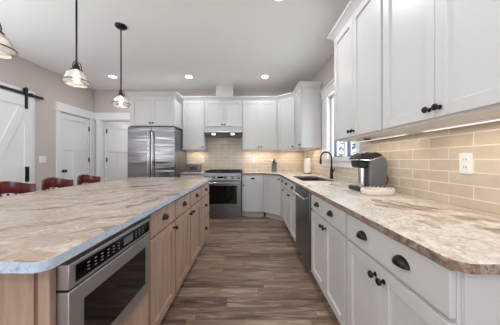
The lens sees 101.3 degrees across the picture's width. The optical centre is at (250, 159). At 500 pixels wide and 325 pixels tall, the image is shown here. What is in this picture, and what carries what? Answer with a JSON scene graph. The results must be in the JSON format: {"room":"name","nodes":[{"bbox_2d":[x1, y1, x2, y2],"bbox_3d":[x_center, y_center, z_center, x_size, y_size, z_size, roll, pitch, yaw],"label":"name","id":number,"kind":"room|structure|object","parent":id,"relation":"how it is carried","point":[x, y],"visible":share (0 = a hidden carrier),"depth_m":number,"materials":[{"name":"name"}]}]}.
{"room":"kitchen","nodes":[
{"label":"kitchen","id":0,"kind":"room"},
{"bbox_2d":[0,56,93,190],"bbox_3d":[-3.687,-0.209,0.825,0.140,2.800,8.250,0,0,0],"label":"wall","id":1,"kind":"structure","parent":0,"point":[19,72],"depth_m":3.60,"materials":[{"name":"grey paint"}]},
{"bbox_2d":[0,82,34,183],"bbox_3d":[-3.607,0.036,2.515,0.020,2.310,1.830,0,0,0],"label":"trim","id":2,"kind":"structure","parent":1,"relation":"attached to","point":[1,83],"depth_m":3.40,"materials":[{"name":"white paint"}]},
{"bbox_2d":[0,85,43,99],"bbox_3d":[-3.583,-1.044,2.370,0.067,0.056,2.340,0,0,0],"label":"barn door track","id":3,"kind":"object","parent":1,"relation":"attached to","point":[1,86],"visible":1,"depth_m":3.17,"materials":[{"name":"black metal"}]},
{"bbox_2d":[0,87,32,195],"bbox_3d":[-3.570,0.013,2.842,0.075,2.315,1.045,0,0,0],"label":"barn door","id":4,"kind":"structure","parent":3,"relation":"hanging from","point":[16,110],"depth_m":3.13,"materials":[{"name":"white paint"}]},
{"bbox_2d":[39,156,45,162],"bbox_3d":[-3.612,-0.001,3.567,0.010,0.120,0.116,0,0,0],"label":"light switch","id":5,"kind":"object","parent":1,"relation":"attached to","point":[42,159],"visible":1,"depth_m":3.56,"materials":[{"name":"white plastic"}]},
{"bbox_2d":[54,101,94,187],"bbox_3d":[-3.600,0.056,4.266,0.034,2.270,0.962,0,0,0],"label":"trim","id":6,"kind":"structure","parent":1,"relation":"attached to","point":[60,107],"depth_m":4.09,"materials":[{"name":"white paint"}]},
{"bbox_2d":[61,112,89,185],"bbox_3d":[-3.612,0.141,4.262,0.110,2.100,0.724,0,0,0],"label":"door","id":7,"kind":"structure","parent":1,"relation":"in","point":[75,159],"depth_m":4.23,"materials":[{"name":"white paint"}]},
{"bbox_2d":[112,122,129,125],"bbox_3d":[-2.775,-0.159,6.045,1.950,2.700,2.310,0,0,0],"label":"wall","id":8,"kind":"structure","parent":0,"point":[122,123],"depth_m":5.88,"materials":[{"name":"white paint"}]},
{"bbox_2d":[105,122,128,180],"bbox_3d":[-3.322,0.143,5.232,0.110,2.095,0.812,0,0,10],"label":"door","id":9,"kind":"structure","parent":8,"relation":"in","point":[116,135],"depth_m":5.14,"materials":[{"name":"white paint"}]},
{"bbox_2d":[0,0,349,89],"bbox_3d":[-1.250,-1.669,0.825,5.500,0.120,8.250,0,0,0],"label":"ceiling","id":10,"kind":"structure","parent":0,"point":[235,43],"depth_m":2.75,"materials":[{"name":"white paint"}]},
{"bbox_2d":[0,24,17,58],"bbox_3d":[-1.535,-1.122,1.225,0.194,0.974,0.194,0,0,0],"label":"pendant lamp","id":11,"kind":"object","parent":10,"relation":"hanging from","point":[7,51],"visible":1,"depth_m":1.24,"materials":[{"name":"clear glass"}]},
{"bbox_2d":[61,0,90,87],"bbox_3d":[-1.490,-1.122,1.757,0.194,0.974,0.194,0,0,0],"label":"pendant lamp","id":12,"kind":"object","parent":10,"relation":"hanging from","point":[74,77],"visible":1,"depth_m":1.75,"materials":[{"name":"beige"}]},
{"bbox_2d":[107,75,118,78],"bbox_3d":[-2.670,-1.605,3.980,0.190,0.009,0.190,0,0,0],"label":"recessed light","id":13,"kind":"object","parent":10,"relation":"in","point":[109,76],"visible":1,"depth_m":3.96,"materials":[{"name":"white"}]},
{"bbox_2d":[111,22,129,107],"bbox_3d":[-1.558,-1.122,2.470,0.194,0.974,0.194,0,0,0],"label":"pendant lamp","id":14,"kind":"object","parent":10,"relation":"hanging from","point":[120,101],"visible":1,"depth_m":2.46,"materials":[{"name":"beige"}]},
{"bbox_2d":[184,74,193,78],"bbox_3d":[-1.190,-1.605,3.980,0.190,0.009,0.190,0,0,0],"label":"recessed light","id":15,"kind":"object","parent":10,"relation":"in","point":[187,75],"visible":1,"depth_m":3.96,"materials":[{"name":"white plastic"}]},
{"bbox_2d":[260,75,269,78],"bbox_3d":[0.285,-1.605,3.980,0.190,0.009,0.190,0,0,0],"label":"recessed light","id":16,"kind":"object","parent":10,"relation":"in","point":[261,76],"visible":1,"depth_m":3.96,"materials":[{"name":"white"}]},
{"bbox_2d":[94,90,293,175],"bbox_3d":[-1.129,-0.209,4.820,5.257,2.800,0.140,0,0,0],"label":"wall","id":17,"kind":"structure","parent":0,"point":[103,99],"depth_m":4.75,"materials":[{"name":"grey paint"}]},
{"bbox_2d":[95,113,129,181],"bbox_3d":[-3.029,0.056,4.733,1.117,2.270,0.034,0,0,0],"label":"trim","id":18,"kind":"structure","parent":17,"relation":"attached to","point":[98,116],"depth_m":4.73,"materials":[{"name":"white paint"}]},
{"bbox_2d":[130,97,181,130],"bbox_3d":[-1.909,-0.929,4.338,0.872,0.560,0.803,0,0,0],"label":"upper cabinet","id":19,"kind":"object","parent":17,"relation":"attached to","point":[144,111],"visible":0.97,"depth_m":3.98,"materials":[{"name":"white paint"}]},
{"bbox_2d":[125,92,183,101],"bbox_3d":[-1.908,-1.252,4.330,1.000,0.085,0.809,0,0,0],"label":"crown molding","id":20,"kind":"structure","parent":19,"relation":"attached to","point":[176,95],"depth_m":3.95,"materials":[{"name":"white paint"}]},
{"bbox_2d":[182,101,207,150],"bbox_3d":[-1.224,-0.732,4.553,0.477,1.055,0.373,0,0,0],"label":"upper cabinet","id":21,"kind":"object","parent":17,"relation":"attached to","point":[193,112],"visible":0.94,"depth_m":4.41,"materials":[{"name":"white paint"}]},
{"bbox_2d":[205,101,241,130],"bbox_3d":[-0.578,-0.929,4.553,0.811,0.660,0.373,0,0,0],"label":"upper cabinet","id":22,"kind":"object","parent":17,"relation":"attached to","point":[219,115],"visible":0.98,"depth_m":4.41,"materials":[{"name":"white paint"}]},
{"bbox_2d":[204,131,241,137],"bbox_3d":[-0.570,-0.546,4.483,0.790,0.098,0.494,0,0,0],"label":"range hood","id":23,"kind":"object","parent":22,"relation":"attached to","point":[210,134],"visible":0.89,"depth_m":4.31,"materials":[{"name":"silver metal"}]},
{"bbox_2d":[216,85,233,95],"bbox_3d":[-0.556,-1.433,4.588,0.369,0.347,0.315,0,0,0],"label":"duct cover","id":24,"kind":"object","parent":22,"relation":"on","point":[221,90],"visible":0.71,"depth_m":4.43,"materials":[{"name":"white paint"}]},
{"bbox_2d":[182,81,321,100],"bbox_3d":[-0.020,-1.302,4.238,2.838,0.085,0.747,0,0,20],"label":"crown molding","id":25,"kind":"structure","parent":22,"relation":"attached to","point":[302,84],"depth_m":4.36,"materials":[{"name":"white paint"}]},
{"bbox_2d":[187,138,303,170],"bbox_3d":[-0.114,-0.166,4.746,2.712,0.886,0.008,0,0,0],"label":"backsplash","id":26,"kind":"structure","parent":17,"relation":"attached to","point":[222,153],"depth_m":4.74,"materials":[{"name":"tile"}]},
{"bbox_2d":[242,101,276,150],"bbox_3d":[0.207,-0.732,4.553,0.754,1.055,0.373,0,0,0],"label":"upper cabinet","id":27,"kind":"object","parent":17,"relation":"attached to","point":[259,118],"visible":1,"depth_m":4.41,"materials":[{"name":"white paint"}]},
{"bbox_2d":[276,97,309,150],"bbox_3d":[0.913,-0.732,4.416,0.654,1.055,0.648,0,0,0],"label":"upper cabinet","id":28,"kind":"object","parent":17,"relation":"attached to","point":[285,107],"visible":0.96,"depth_m":4.25,"materials":[{"name":"white paint"}]},
{"bbox_2d":[159,212,339,324],"bbox_3d":[-1.250,1.251,2.050,5.500,0.120,10.700,0,0,0],"label":"floor","id":29,"kind":"structure","parent":0,"point":[248,270],"depth_m":1.95,"materials":[{"name":"brown wood"}]},
{"bbox_2d":[0,181,35,196],"bbox_3d":[-2.116,0.699,1.930,0.443,0.986,0.400,0,0,0],"label":"bar stool","id":30,"kind":"object","parent":29,"relation":"on","point":[5,186],"visible":0.17,"depth_m":2.00,"materials":[{"name":"red leather"}]},
{"bbox_2d":[41,177,73,190],"bbox_3d":[-2.086,0.699,2.350,0.443,0.986,0.400,0,0,0],"label":"bar stool","id":31,"kind":"object","parent":29,"relation":"on","point":[46,183],"visible":0.23,"depth_m":2.39,"materials":[{"name":"red leather"}]},
{"bbox_2d":[0,217,149,324],"bbox_3d":[-1.027,0.750,0.910,0.925,0.883,0.584,0,0,0],"label":"base cabinet","id":32,"kind":"object","parent":29,"relation":"on","point":[25,299],"depth_m":0.74,"materials":[{"name":"brown wood"}]},
{"bbox_2d":[0,177,211,273],"bbox_3d":[-1.203,0.292,1.865,1.294,0.030,2.629,0,0,0],"label":"countertop","id":33,"kind":"structure","parent":32,"relation":"on","point":[40,231],"depth_m":1.01,"materials":[{"name":"stone"}]},
{"bbox_2d":[77,174,100,184],"bbox_3d":[-2.081,0.699,2.800,0.443,0.986,0.400,0,0,0],"label":"bar stool","id":34,"kind":"object","parent":29,"relation":"on","point":[83,178],"visible":0.2,"depth_m":2.84,"materials":[{"name":"red leather"}]},
{"bbox_2d":[128,126,185,177],"bbox_3d":[-1.928,0.274,4.324,0.920,1.835,0.802,0,0,0],"label":"refrigerator","id":35,"kind":"object","parent":29,"relation":"on","point":[152,151],"visible":0.47,"depth_m":3.98,"materials":[{"name":"grey metal"}]},
{"bbox_2d":[146,201,177,324],"bbox_3d":[-1.024,0.750,1.411,0.933,0.883,0.416,0,0,0],"label":"base cabinet","id":36,"kind":"object","parent":29,"relation":"on","point":[161,293],"visible":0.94,"depth_m":1.38,"materials":[{"name":"brown wood"}]},
{"bbox_2d":[173,193,192,293],"bbox_3d":[-1.024,0.750,1.821,0.933,0.883,0.400,0,0,0],"label":"base cabinet","id":37,"kind":"object","parent":29,"relation":"on","point":[182,213],"visible":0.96,"depth_m":1.80,"materials":[{"name":"brown wood"}]},
{"bbox_2d":[180,174,203,176],"bbox_3d":[-1.193,0.750,4.449,0.493,0.883,0.583,0,0,0],"label":"base cabinet","id":38,"kind":"object","parent":29,"relation":"on","point":[203,174],"visible":0.03,"depth_m":4.19,"materials":[{"name":"white paint"}]},
{"bbox_2d":[179,171,204,174],"bbox_3d":[-1.194,0.292,4.450,0.492,0.030,0.581,0,0,0],"label":"countertop","id":39,"kind":"structure","parent":38,"relation":"on","point":[201,172],"depth_m":4.16,"materials":[{"name":"stone"}]},
{"bbox_2d":[187,164,201,171],"bbox_3d":[-1.228,0.186,4.495,0.285,0.182,0.190,0,0,0],"label":"toaster","id":40,"kind":"object","parent":39,"relation":"on","point":[190,167],"visible":0.99,"depth_m":4.42,"materials":[{"name":"silver metal"}]},
{"bbox_2d":[188,186,200,267],"bbox_3d":[-1.024,0.750,2.245,0.933,0.883,0.443,0,0,0],"label":"base cabinet","id":41,"kind":"object","parent":29,"relation":"on","point":[195,195],"visible":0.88,"depth_m":2.21,"materials":[{"name":"brown wood"}]},
{"bbox_2d":[200,182,208,247],"bbox_3d":[-1.025,0.750,2.709,0.930,0.883,0.481,0,0,0],"label":"base cabinet","id":42,"kind":"object","parent":29,"relation":"on","point":[204,199],"visible":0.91,"depth_m":2.64,"materials":[{"name":"brown wood"}]},
{"bbox_2d":[204,169,241,217],"bbox_3d":[-0.560,0.709,4.394,0.758,0.965,0.692,0,0,0],"label":"range","id":43,"kind":"object","parent":29,"relation":"on","point":[225,186],"visible":0.86,"depth_m":4.11,"materials":[{"name":"silver metal"}]},
{"bbox_2d":[204,171,241,172],"bbox_3d":[-0.560,0.272,4.430,0.758,0.009,0.610,0,0,0],"label":"cooktop","id":44,"kind":"object","parent":43,"relation":"in","point":[205,171],"depth_m":4.18,"materials":[{"name":"black metal"}]},
{"bbox_2d":[242,175,263,215],"bbox_3d":[0.054,0.750,4.449,0.450,0.883,0.583,0,0,0],"label":"base cabinet","id":45,"kind":"object","parent":29,"relation":"on","point":[252,185],"visible":1,"depth_m":4.20,"materials":[{"name":"white paint"}]},
{"bbox_2d":[264,175,283,220],"bbox_3d":[0.760,0.750,4.309,0.960,0.883,0.862,0,0,0],"label":"base cabinet","id":46,"kind":"object","parent":29,"relation":"on","point":[272,183],"visible":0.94,"depth_m":4.04,"materials":[{"name":"white paint"}]},
{"bbox_2d":[242,171,499,274],"bbox_3d":[0.535,0.292,2.642,1.411,0.030,4.198,0,0,0],"label":"countertop","id":47,"kind":"structure","parent":46,"relation":"on","point":[458,238],"depth_m":0.91,"materials":[{"name":"stone"}]},
{"bbox_2d":[271,159,276,171],"bbox_3d":[0.534,0.130,4.564,0.110,0.294,0.168,0,0,12],"label":"knife block","id":48,"kind":"object","parent":47,"relation":"on","point":[274,163],"visible":0.98,"depth_m":4.51,"materials":[{"name":"grey plastic"}]},
{"bbox_2d":[303,156,311,173],"bbox_3d":[1.115,0.106,4.000,0.156,0.340,0.156,0,0,0],"label":"paper towel holder","id":49,"kind":"object","parent":47,"relation":"on","point":[307,161],"visible":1,"depth_m":3.95,"materials":[{"name":"white paper"}]},
{"bbox_2d":[297,178,324,180],"bbox_3d":[0.885,0.400,3.022,0.420,0.183,0.775,0,0,0],"label":"sink","id":50,"kind":"object","parent":47,"relation":"in","point":[302,179],"visible":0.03,"depth_m":3.41,"materials":[{"name":"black metal"}]},
{"bbox_2d":[319,151,334,178],"bbox_3d":[1.106,0.079,2.945,0.204,0.396,0.125,0,0,0],"label":"faucet","id":51,"kind":"object","parent":47,"relation":"on","point":[329,153],"visible":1,"depth_m":2.97,"materials":[{"name":"black metal"}]},
{"bbox_2d":[348,152,388,191],"bbox_3d":[1.072,0.105,1.850,0.298,0.343,0.206,0,0,0],"label":"coffee maker","id":52,"kind":"object","parent":47,"relation":"on","point":[372,167],"visible":0.88,"depth_m":1.76,"materials":[{"name":"black plastic"}]},
{"bbox_2d":[360,186,394,195],"bbox_3d":[1.005,0.249,1.620,0.258,0.054,0.171,0,0,0],"label":"oval tray","id":53,"kind":"object","parent":47,"relation":"on","point":[372,191],"visible":1,"depth_m":1.56,"materials":[{"name":"beige ceramic"}]},
{"bbox_2d":[281,177,284,219],"bbox_3d":[0.896,0.750,3.708,0.688,0.883,0.351,0,0,0],"label":"base cabinet","id":54,"kind":"object","parent":29,"relation":"on","point":[282,178],"visible":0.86,"depth_m":3.78,"materials":[{"name":"white paint"}]},
{"bbox_2d":[284,178,295,241],"bbox_3d":[0.896,0.750,3.067,0.688,0.883,0.924,0,0,0],"label":"base cabinet","id":55,"kind":"object","parent":29,"relation":"on","point":[289,196],"visible":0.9,"depth_m":3.01,"materials":[{"name":"white paint"}]},
{"bbox_2d":[292,185,312,269],"bbox_3d":[0.862,0.753,2.295,0.686,0.875,0.603,0,0,0],"label":"dishwasher","id":56,"kind":"object","parent":29,"relation":"on","point":[303,197],"visible":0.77,"depth_m":2.17,"materials":[{"name":"grey metal"}]},
{"bbox_2d":[311,193,348,324],"bbox_3d":[0.896,0.750,1.621,0.688,0.883,0.727,0,0,0],"label":"base cabinet","id":57,"kind":"object","parent":29,"relation":"on","point":[329,238],"visible":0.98,"depth_m":1.51,"materials":[{"name":"white paint"}]},
{"bbox_2d":[347,213,499,324],"bbox_3d":[0.896,0.750,0.921,0.688,0.883,0.666,0,0,0],"label":"base cabinet","id":58,"kind":"object","parent":29,"relation":"on","point":[390,282],"visible":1,"depth_m":0.78,"materials":[{"name":"white paint"}]},
{"bbox_2d":[312,52,496,214],"bbox_3d":[1.330,-0.209,0.825,0.160,2.800,8.250,0,0,0],"label":"wall","id":59,"kind":"structure","parent":0,"point":[325,74],"depth_m":3.29,"materials":[{"name":"grey paint"}]},
{"bbox_2d":[295,88,320,148],"bbox_3d":[1.048,-0.732,3.845,0.383,1.055,0.499,0,0,0],"label":"upper cabinet","id":60,"kind":"object","parent":59,"relation":"attached to","point":[307,100],"visible":1,"depth_m":3.60,"materials":[{"name":"white paint"}]},
{"bbox_2d":[319,78,360,168],"bbox_3d":[1.255,-0.531,2.917,0.110,1.275,1.285,0,0,0],"label":"trim","id":61,"kind":"structure","parent":59,"relation":"attached to","point":[328,89],"depth_m":3.29,"materials":[{"name":"white paint"}]},
{"bbox_2d":[331,95,351,158],"bbox_3d":[1.350,-0.504,2.845,0.100,1.000,0.890,0,0,0],"label":"window","id":62,"kind":"structure","parent":59,"relation":"in","point":[347,146],"depth_m":3.24,"materials":[{"name":"white paint"}]},
{"bbox_2d":[334,0,432,141],"bbox_3d":[1.048,-0.724,1.790,0.383,1.070,0.798,0,0,0],"label":"upper cabinet","id":63,"kind":"object","parent":59,"relation":"attached to","point":[358,48],"visible":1,"depth_m":1.68,"materials":[{"name":"white paint"}]},
{"bbox_2d":[327,0,362,41],"bbox_3d":[1.040,-1.302,1.391,0.389,0.085,1.726,0,0,0],"label":"crown molding","id":64,"kind":"structure","parent":63,"relation":"attached to","point":[352,6],"depth_m":1.89,"materials":[{"name":"white paint"}]},
{"bbox_2d":[356,133,407,141],"bbox_3d":[1.110,-0.182,1.790,0.030,0.013,0.660,0,0,0],"label":"light","id":65,"kind":"object","parent":63,"relation":"attached to","point":[401,134],"visible":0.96,"depth_m":1.66,"materials":[{"name":"white plastic"}]},
{"bbox_2d":[304,121,499,214],"bbox_3d":[1.246,0.034,2.275,0.008,0.486,4.950,0,0,0],"label":"backsplash","id":66,"kind":"structure","parent":59,"relation":"attached to","point":[423,165],"depth_m":1.32,"materials":[{"name":"tile"}]},
{"bbox_2d":[383,0,499,130],"bbox_3d":[1.048,-0.724,0.990,0.383,1.070,0.799,0,0,0],"label":"upper cabinet","id":67,"kind":"object","parent":59,"relation":"attached to","point":[441,58],"visible":1,"depth_m":0.97,"materials":[{"name":"white paint"}]},
{"bbox_2d":[420,117,499,131],"bbox_3d":[1.110,-0.182,0.990,0.030,0.013,0.660,0,0,0],"label":"light","id":68,"kind":"object","parent":67,"relation":"attached to","point":[494,118],"visible":1,"depth_m":1.06,"materials":[{"name":"white plastic"}]},
{"bbox_2d":[459,153,472,173],"bbox_3d":[1.237,0.023,1.178,0.009,0.120,0.072,0,0,0],"label":"outlet","id":69,"kind":"object","parent":59,"relation":"attached to","point":[465,159],"visible":1,"depth_m":1.17,"materials":[{"name":"white plastic"}]},
{"label":"outside","id":70,"kind":"structure","parent":0,"visible":0},
{"bbox_3d":[15.800,1.366,17.000,28.400,0.250,46.000,0,0,0],"label":"ground","id":71,"kind":"structure","parent":70,"visible":0},
{"bbox_2d":[338,142,354,154],"bbox_3d":[4.003,-0.549,7.590,1.927,3.591,1.925,0,0,-19],"label":"tree","id":72,"kind":"object","parent":71,"relation":"on","point":[353,145],"visible":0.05,"depth_m":7.64,"materials":[{"name":"green plant"}]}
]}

